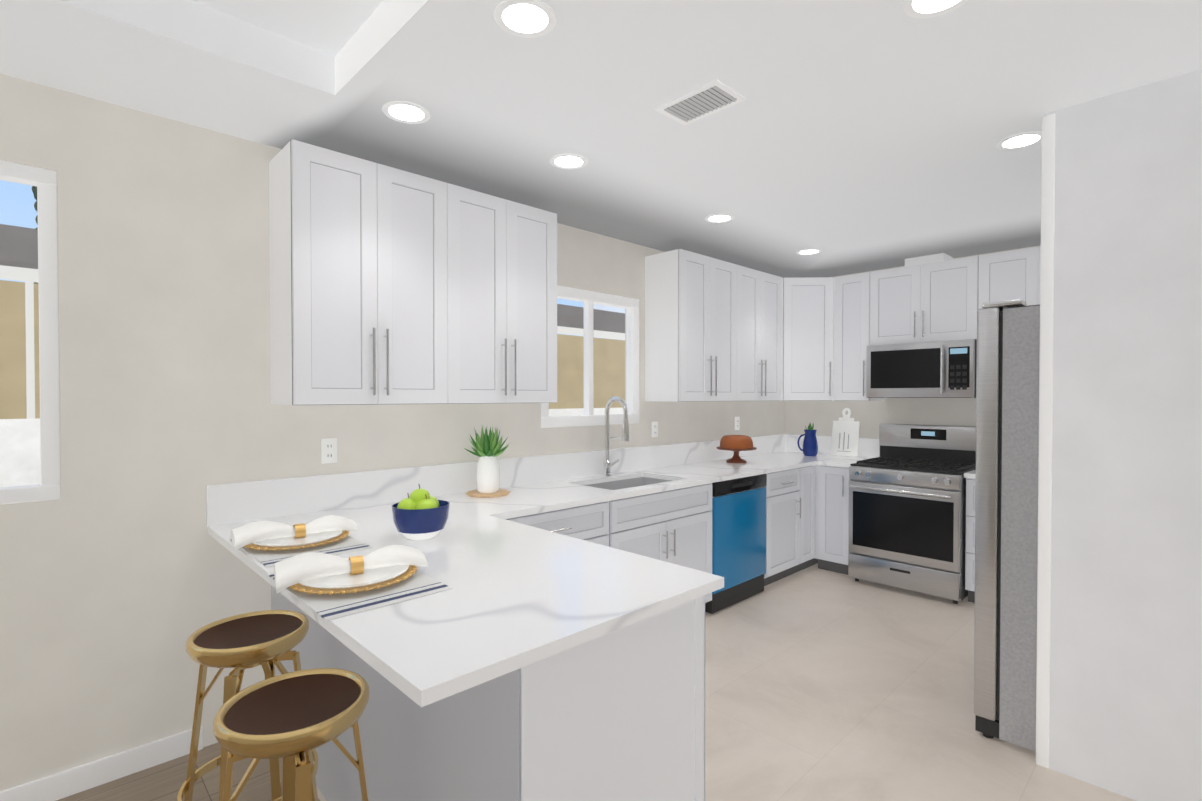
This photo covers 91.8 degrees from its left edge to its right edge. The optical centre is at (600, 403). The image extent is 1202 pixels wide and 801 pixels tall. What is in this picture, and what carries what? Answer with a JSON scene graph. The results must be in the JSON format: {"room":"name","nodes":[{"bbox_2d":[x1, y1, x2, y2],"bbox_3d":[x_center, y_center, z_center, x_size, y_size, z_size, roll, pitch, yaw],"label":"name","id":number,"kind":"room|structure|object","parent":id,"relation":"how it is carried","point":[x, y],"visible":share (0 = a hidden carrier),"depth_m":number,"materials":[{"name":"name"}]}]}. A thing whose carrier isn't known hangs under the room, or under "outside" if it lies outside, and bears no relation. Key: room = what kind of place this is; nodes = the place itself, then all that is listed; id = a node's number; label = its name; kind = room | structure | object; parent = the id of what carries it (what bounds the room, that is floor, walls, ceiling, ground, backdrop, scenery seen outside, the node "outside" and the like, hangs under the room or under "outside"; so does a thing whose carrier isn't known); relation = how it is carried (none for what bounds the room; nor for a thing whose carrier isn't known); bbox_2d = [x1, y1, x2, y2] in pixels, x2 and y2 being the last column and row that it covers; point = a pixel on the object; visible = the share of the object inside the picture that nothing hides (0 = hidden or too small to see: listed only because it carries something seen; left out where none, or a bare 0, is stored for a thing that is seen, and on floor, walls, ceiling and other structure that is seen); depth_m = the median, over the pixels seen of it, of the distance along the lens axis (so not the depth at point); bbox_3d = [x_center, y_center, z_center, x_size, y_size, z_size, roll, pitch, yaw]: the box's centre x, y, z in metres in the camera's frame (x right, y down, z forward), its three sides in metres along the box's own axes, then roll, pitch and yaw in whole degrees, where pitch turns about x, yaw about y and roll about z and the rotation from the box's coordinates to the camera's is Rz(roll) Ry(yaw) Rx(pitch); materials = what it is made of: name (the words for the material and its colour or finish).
{"room":"kitchen","nodes":[
{"label":"kitchen","id":0,"kind":"room"},
{"bbox_2d":[0,74,783,790],"bbox_3d":[-0.999,-0.040,3.096,7.900,2.890,0.150,-1,1,-44],"label":"wall","id":1,"kind":"structure","parent":0,"point":[124,574],"depth_m":2.28,"materials":[{"name":"paint"}]},
{"bbox_2d":[0,160,60,503],"bbox_3d":[-2.425,-0.240,1.671,1.273,1.175,0.070,-1,1,-44],"label":"window","id":2,"kind":"structure","parent":1,"relation":"in","point":[43,181],"depth_m":2.06,"materials":[{"name":"white"}]},
{"bbox_2d":[0,726,202,800],"bbox_3d":[-2.656,1.379,1.403,2.840,0.095,0.014,-1,1,-44],"label":"baseboard","id":3,"kind":"structure","parent":1,"relation":"attached to","point":[72,781],"depth_m":2.17,"materials":[{"name":"white wood"}]},
{"bbox_2d":[321,438,336,463],"bbox_3d":[-1.272,0.219,2.727,0.072,0.116,0.008,-1,1,-44],"label":"electrical outlet","id":4,"kind":"object","parent":1,"relation":"attached to","point":[328,450],"visible":1,"depth_m":2.72,"materials":[{"name":"white plastic"}]},
{"bbox_2d":[269,139,432,404],"bbox_3d":[-1.068,-0.527,2.689,0.748,1.055,0.327,-1,1,-44],"label":"upper cabinet","id":5,"kind":"object","parent":1,"relation":"attached to","point":[390,285],"depth_m":2.49,"materials":[{"name":"white paint"}]},
{"bbox_2d":[433,179,556,403],"bbox_3d":[-0.625,-0.533,3.116,0.748,1.055,0.327,-1,1,-44],"label":"upper cabinet","id":6,"kind":"object","parent":1,"relation":"attached to","point":[495,258],"depth_m":2.97,"materials":[{"name":"white paint"}]},
{"bbox_2d":[206,434,785,523],"bbox_3d":[0.268,0.524,3.848,4.738,0.416,0.532,-1,1,-44],"label":"backsplash","id":7,"kind":"structure","parent":1,"relation":"attached to","point":[250,500],"depth_m":3.07,"materials":[{"name":"white stone"}]},
{"bbox_2d":[541,285,638,427],"bbox_3d":[-0.071,-0.306,3.938,0.910,0.900,0.070,-1,1,-44],"label":"window","id":8,"kind":"structure","parent":1,"relation":"in","point":[589,299],"depth_m":3.92,"materials":[{"name":"white"}]},
{"bbox_2d":[651,421,657,436],"bbox_3d":[0.402,0.189,4.340,0.072,0.116,0.008,-1,1,-44],"label":"electrical outlet","id":9,"kind":"object","parent":1,"relation":"attached to","point":[654,431],"visible":1,"depth_m":4.33,"materials":[{"name":"white plastic"}]},
{"bbox_2d":[645,249,732,401],"bbox_3d":[0.709,-0.549,4.401,0.761,1.055,0.327,-1,1,-44],"label":"upper cabinet","id":10,"kind":"object","parent":1,"relation":"attached to","point":[689,295],"depth_m":4.18,"materials":[{"name":"white paint"}]},
{"bbox_2d":[735,417,739,429],"bbox_3d":[1.194,0.169,5.103,0.072,0.116,0.008,-1,1,-44],"label":"electrical outlet","id":11,"kind":"object","parent":1,"relation":"attached to","point":[737,423],"visible":1,"depth_m":5.10,"materials":[{"name":"white plastic"}]},
{"bbox_2d":[733,264,788,400],"bbox_3d":[1.206,-0.554,4.844,0.836,1.055,0.380,-1,1,-44],"label":"upper cabinet","id":12,"kind":"object","parent":1,"relation":"attached to","point":[760,299],"depth_m":4.74,"materials":[{"name":"white paint"}]},
{"bbox_2d":[789,277,832,400],"bbox_3d":[1.781,-0.559,5.227,0.627,1.055,0.626,-1,1,-44],"label":"upper cabinet","id":13,"kind":"object","parent":1,"relation":"attached to","point":[810,298],"depth_m":5.00,"materials":[{"name":"white paint"}]},
{"bbox_2d":[56,563,1135,800],"bbox_3d":[0.649,1.466,1.405,7.900,0.080,4.900,-1,1,-44],"label":"floor","id":14,"kind":"structure","parent":0,"point":[824,685],"depth_m":2.64,"materials":[{"name":"tile"}]},
{"bbox_2d":[177,610,317,800],"bbox_3d":[-1.120,1.068,1.865,0.385,0.706,0.385,-1,1,-44],"label":"stool","id":15,"kind":"object","parent":14,"relation":"on","point":[267,640],"visible":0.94,"depth_m":1.84,"materials":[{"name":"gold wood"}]},
{"bbox_2d":[213,668,368,800],"bbox_3d":[-0.749,1.073,1.431,0.419,0.706,0.419,-1,1,-44],"label":"stool","id":16,"kind":"object","parent":14,"relation":"on","point":[290,718],"visible":1,"depth_m":1.40,"materials":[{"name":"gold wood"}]},
{"bbox_2d":[271,588,713,800],"bbox_3d":[-0.576,0.975,2.128,0.661,0.885,1.846,-1,1,-44],"label":"base cabinet","id":17,"kind":"object","parent":14,"relation":"on","point":[620,716],"depth_m":1.49,"materials":[{"name":"grey paint"}]},
{"bbox_2d":[206,500,725,711],"bbox_3d":[-0.624,0.518,2.044,0.950,0.030,1.854,-1,1,-44],"label":"countertop","id":18,"kind":"structure","parent":17,"relation":"on","point":[521,596],"depth_m":1.54,"materials":[{"name":"white stone"}]},
{"bbox_2d":[229,515,372,566],"bbox_3d":[-1.088,0.457,2.093,0.412,0.089,0.500,-1,1,-44],"label":"place setting","id":19,"kind":"object","parent":18,"relation":"on","point":[268,543],"visible":1,"depth_m":2.03,"materials":[{"name":"white fabric"}]},
{"bbox_2d":[267,545,452,620],"bbox_3d":[-0.701,0.462,1.661,0.423,0.089,0.500,-1,1,-44],"label":"place setting","id":20,"kind":"object","parent":18,"relation":"on","point":[327,587],"visible":1,"depth_m":1.58,"materials":[{"name":"white fabric"}]},
{"bbox_2d":[392,484,449,540],"bbox_3d":[-0.673,0.399,2.180,0.208,0.202,0.208,-1,1,-44],"label":"fruit bowl","id":21,"kind":"object","parent":18,"relation":"on","point":[419,514],"visible":1,"depth_m":2.12,"materials":[{"name":"blue ceramic"}]},
{"bbox_2d":[518,500,625,547],"bbox_3d":[-0.430,0.962,3.122,0.938,0.885,0.618,-1,1,-44],"label":"base cabinet","id":22,"kind":"object","parent":14,"relation":"on","point":[600,523],"depth_m":3.06,"materials":[{"name":"grey paint"}]},
{"bbox_2d":[626,520,693,567],"bbox_3d":[0.182,1.080,3.686,0.724,0.635,0.424,-1,1,-44],"label":"base cabinet","id":23,"kind":"object","parent":14,"relation":"on","point":[674,541],"depth_m":3.48,"materials":[{"name":"grey paint"}]},
{"bbox_2d":[686,472,765,612],"bbox_3d":[0.740,0.948,4.246,0.859,0.885,0.622,-1,1,-44],"label":"base cabinet","id":24,"kind":"object","parent":14,"relation":"on","point":[729,516],"depth_m":3.97,"materials":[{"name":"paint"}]},
{"bbox_2d":[433,456,817,519],"bbox_3d":[0.423,0.495,3.914,3.155,0.030,0.614,-1,1,-44],"label":"countertop","id":25,"kind":"structure","parent":24,"relation":"on","point":[555,495],"depth_m":3.39,"materials":[{"name":"white stone"}]},
{"bbox_2d":[464,426,509,497],"bbox_3d":[-0.614,0.275,3.151,0.329,0.426,0.296,-1,1,-44],"label":"vase","id":26,"kind":"object","parent":25,"relation":"on","point":[488,450],"visible":1,"depth_m":3.10,"materials":[{"name":"white ceramic"}]},
{"bbox_2d":[584,396,671,489],"bbox_3d":[0.153,0.341,3.707,0.708,0.783,0.491,-1,1,-44],"label":"sink","id":27,"kind":"object","parent":25,"relation":"in","point":[614,469],"depth_m":3.90,"materials":[{"name":"silver metal"}]},
{"bbox_2d":[716,435,756,462],"bbox_3d":[1.091,0.361,4.692,0.320,0.215,0.320,-1,1,-44],"label":"cake stand","id":28,"kind":"object","parent":25,"relation":"on","point":[736,444],"visible":1,"depth_m":4.60,"materials":[{"name":"brown wood"}]},
{"bbox_2d":[705,474,766,613],"bbox_3d":[0.952,0.947,4.074,0.652,0.867,0.087,-1,1,-44],"label":"dishwasher","id":29,"kind":"object","parent":24,"relation":"in","point":[739,503],"depth_m":4.02,"materials":[{"name":"blue metal"}]},
{"bbox_2d":[766,468,797,584],"bbox_3d":[1.208,0.942,4.697,0.569,0.885,0.622,-1,1,-44],"label":"base cabinet","id":30,"kind":"object","parent":14,"relation":"on","point":[781,484],"depth_m":4.45,"materials":[{"name":"grey paint"}]},
{"bbox_2d":[798,464,813,571],"bbox_3d":[1.443,0.940,4.923,0.317,0.885,0.622,-1,1,-44],"label":"base cabinet","id":31,"kind":"object","parent":14,"relation":"on","point":[805,472],"depth_m":4.72,"materials":[{"name":"grey paint"}]},
{"bbox_2d":[814,464,850,574],"bbox_3d":[2.070,0.940,4.908,0.679,0.885,0.318,-1,1,-44],"label":"base cabinet","id":32,"kind":"object","parent":14,"relation":"on","point":[831,481],"depth_m":4.73,"materials":[{"name":"grey paint"}]},
{"bbox_2d":[762,452,878,463],"bbox_3d":[1.880,0.480,5.119,0.614,0.030,0.901,-1,1,-44],"label":"countertop","id":33,"kind":"structure","parent":32,"relation":"on","point":[821,457],"depth_m":5.06,"materials":[{"name":"white stone"}]},
{"bbox_2d":[797,423,817,455],"bbox_3d":[1.859,0.300,5.208,0.150,0.325,0.150,-1,1,-44],"label":"pitcher","id":34,"kind":"object","parent":33,"relation":"on","point":[810,445],"visible":1,"depth_m":5.17,"materials":[{"name":"blue ceramic"}]},
{"bbox_2d":[831,408,859,456],"bbox_3d":[2.189,0.248,5.214,0.073,0.425,0.240,-1,1,-44],"label":"cutting board","id":35,"kind":"object","parent":33,"relation":"on","point":[845,435],"visible":0.92,"depth_m":5.20,"materials":[{"name":"white wood"}]},
{"bbox_2d":[848,423,975,603],"bbox_3d":[2.412,0.780,4.473,0.731,1.215,0.760,-1,1,-44],"label":"range","id":36,"kind":"object","parent":14,"relation":"on","point":[907,508],"visible":0.98,"depth_m":4.29,"materials":[{"name":"silver metal"}]},
{"bbox_2d":[965,480,975,602],"bbox_3d":[2.903,0.950,4.087,0.618,0.885,0.457,-1,1,-44],"label":"base cabinet","id":37,"kind":"object","parent":14,"relation":"on","point":[970,484],"depth_m":4.01,"materials":[{"name":"grey paint"}]},
{"bbox_2d":[964,470,975,479],"bbox_3d":[2.960,0.494,3.998,0.614,0.030,0.665,-1,1,-44],"label":"countertop","id":38,"kind":"structure","parent":37,"relation":"on","point":[968,475],"depth_m":4.01,"materials":[{"name":"white stone"}]},
{"bbox_2d":[974,299,1039,751],"bbox_3d":[2.159,0.493,2.519,0.910,1.837,0.847,-1,1,-44],"label":"refrigerator","id":39,"kind":"object","parent":14,"relation":"on","point":[1006,492],"visible":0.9,"depth_m":2.38,"materials":[{"name":"silver metal"}]},
{"bbox_2d":[0,0,1201,277],"bbox_3d":[0.649,-1.289,1.370,7.900,0.350,4.900,-1,1,-44],"label":"ceiling","id":40,"kind":"structure","parent":0,"point":[852,136],"depth_m":2.10,"materials":[{"name":"white paint"}]},
{"bbox_2d":[382,101,430,123],"bbox_3d":[-0.750,-1.123,2.247,0.180,0.003,0.180,-1,1,-44],"label":"recessed light","id":41,"kind":"object","parent":40,"relation":"in","point":[406,112],"visible":1,"depth_m":2.24,"materials":[{"name":"white plastic"}]},
{"bbox_2d":[494,0,555,37],"bbox_3d":[-0.219,-1.116,1.686,0.180,0.003,0.180,-1,1,-44],"label":"recessed light","id":42,"kind":"object","parent":40,"relation":"in","point":[528,18],"visible":1,"depth_m":1.68,"materials":[{"name":"white plastic"}]},
{"bbox_2d":[550,153,587,168],"bbox_3d":[-0.150,-1.129,2.714,0.180,0.003,0.180,-1,1,-44],"label":"recessed light","id":43,"kind":"object","parent":40,"relation":"in","point":[569,161],"visible":1,"depth_m":2.71,"materials":[{"name":"white plastic"}]},
{"bbox_2d":[655,80,745,124],"bbox_3d":[0.369,-1.119,2.177,0.185,0.008,0.283,-1,1,-44],"label":"ceiling vent","id":44,"kind":"object","parent":40,"relation":"in","point":[711,98],"visible":1,"depth_m":2.17,"materials":[{"name":"white metal"}]},
{"bbox_2d":[705,214,733,222],"bbox_3d":[0.728,-1.140,3.577,0.180,0.003,0.180,-1,1,-44],"label":"recessed light","id":45,"kind":"object","parent":40,"relation":"in","point":[718,218],"visible":1,"depth_m":3.58,"materials":[{"name":"white plastic"}]},
{"bbox_2d":[796,249,820,254],"bbox_3d":[1.573,-1.150,4.407,0.180,0.003,0.180,-1,1,-44],"label":"recessed light","id":46,"kind":"object","parent":40,"relation":"in","point":[808,251],"visible":1,"depth_m":4.39,"materials":[{"name":"white plastic"}]},
{"bbox_2d":[903,0,968,17],"bbox_3d":[0.927,-1.115,1.595,0.180,0.003,0.180,-1,1,-44],"label":"recessed light","id":47,"kind":"object","parent":40,"relation":"in","point":[923,8],"visible":1,"depth_m":1.64,"materials":[{"name":"white plastic"}]},
{"bbox_2d":[996,131,1041,149],"bbox_3d":[1.799,-1.126,2.495,0.180,0.003,0.180,-1,1,-44],"label":"recessed light","id":48,"kind":"object","parent":40,"relation":"in","point":[1021,140],"visible":0.96,"depth_m":2.49,"materials":[{"name":"white plastic"}]},
{"bbox_2d":[626,488,689,531],"bbox_3d":[0.322,0.626,3.535,0.700,0.220,0.004,-1,1,-44],"label":"drawer front","id":49,"kind":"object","parent":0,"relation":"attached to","point":[641,511],"depth_m":3.43,"materials":[{"name":"white wood"}]},
{"bbox_2d":[784,245,1040,438],"bbox_3d":[3.491,-0.052,4.021,0.150,2.890,4.750,-1,1,-44],"label":"wall","id":50,"kind":"structure","parent":0,"point":[869,416],"depth_m":5.04,"materials":[{"name":"paint"}]},
{"bbox_2d":[786,434,878,455],"bbox_3d":[2.607,0.386,4.819,0.019,0.165,2.339,-1,1,-44],"label":"backsplash","id":51,"kind":"structure","parent":50,"relation":"attached to","point":[866,447],"depth_m":5.34,"materials":[{"name":"white stone"}]},
{"bbox_2d":[829,270,883,400],"bbox_3d":[2.198,-0.556,4.971,0.381,1.055,0.425,-1,1,-44],"label":"upper cabinet","id":52,"kind":"object","parent":50,"relation":"attached to","point":[856,297],"depth_m":4.87,"materials":[{"name":"white paint"}]},
{"bbox_2d":[881,253,980,344],"bbox_3d":[2.582,-0.814,4.608,0.328,0.677,0.764,-1,1,-44],"label":"upper cabinet","id":53,"kind":"object","parent":50,"relation":"attached to","point":[935,297],"depth_m":4.45,"materials":[{"name":"white paint"}]},
{"bbox_2d":[866,339,976,397],"bbox_3d":[2.536,-0.260,4.570,0.456,0.422,0.754,-1,1,-44],"label":"microwave","id":54,"kind":"object","parent":53,"relation":"attached to","point":[941,369],"visible":1,"depth_m":4.42,"materials":[{"name":"silver metal"}]},
{"bbox_2d":[981,246,1040,307],"bbox_3d":[2.969,-0.546,4.210,0.328,1.055,0.488,-1,1,-44],"label":"upper cabinet","id":55,"kind":"object","parent":50,"relation":"attached to","point":[1015,274],"depth_m":4.08,"materials":[{"name":"white paint"}]},
{"bbox_2d":[1036,69,1201,800],"bbox_3d":[2.482,0.155,1.490,0.034,2.540,2.202,-1,1,-44],"label":"wall","id":56,"kind":"structure","parent":0,"point":[1119,649],"depth_m":2.10,"materials":[{"name":"paint"}]},
{"label":"outside","id":57,"kind":"structure","parent":0,"visible":0},
{"bbox_2d":[0,180,624,486],"bbox_3d":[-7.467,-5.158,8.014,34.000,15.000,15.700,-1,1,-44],"label":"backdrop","id":58,"kind":"structure","parent":57,"point":[23,361],"depth_m":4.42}
]}

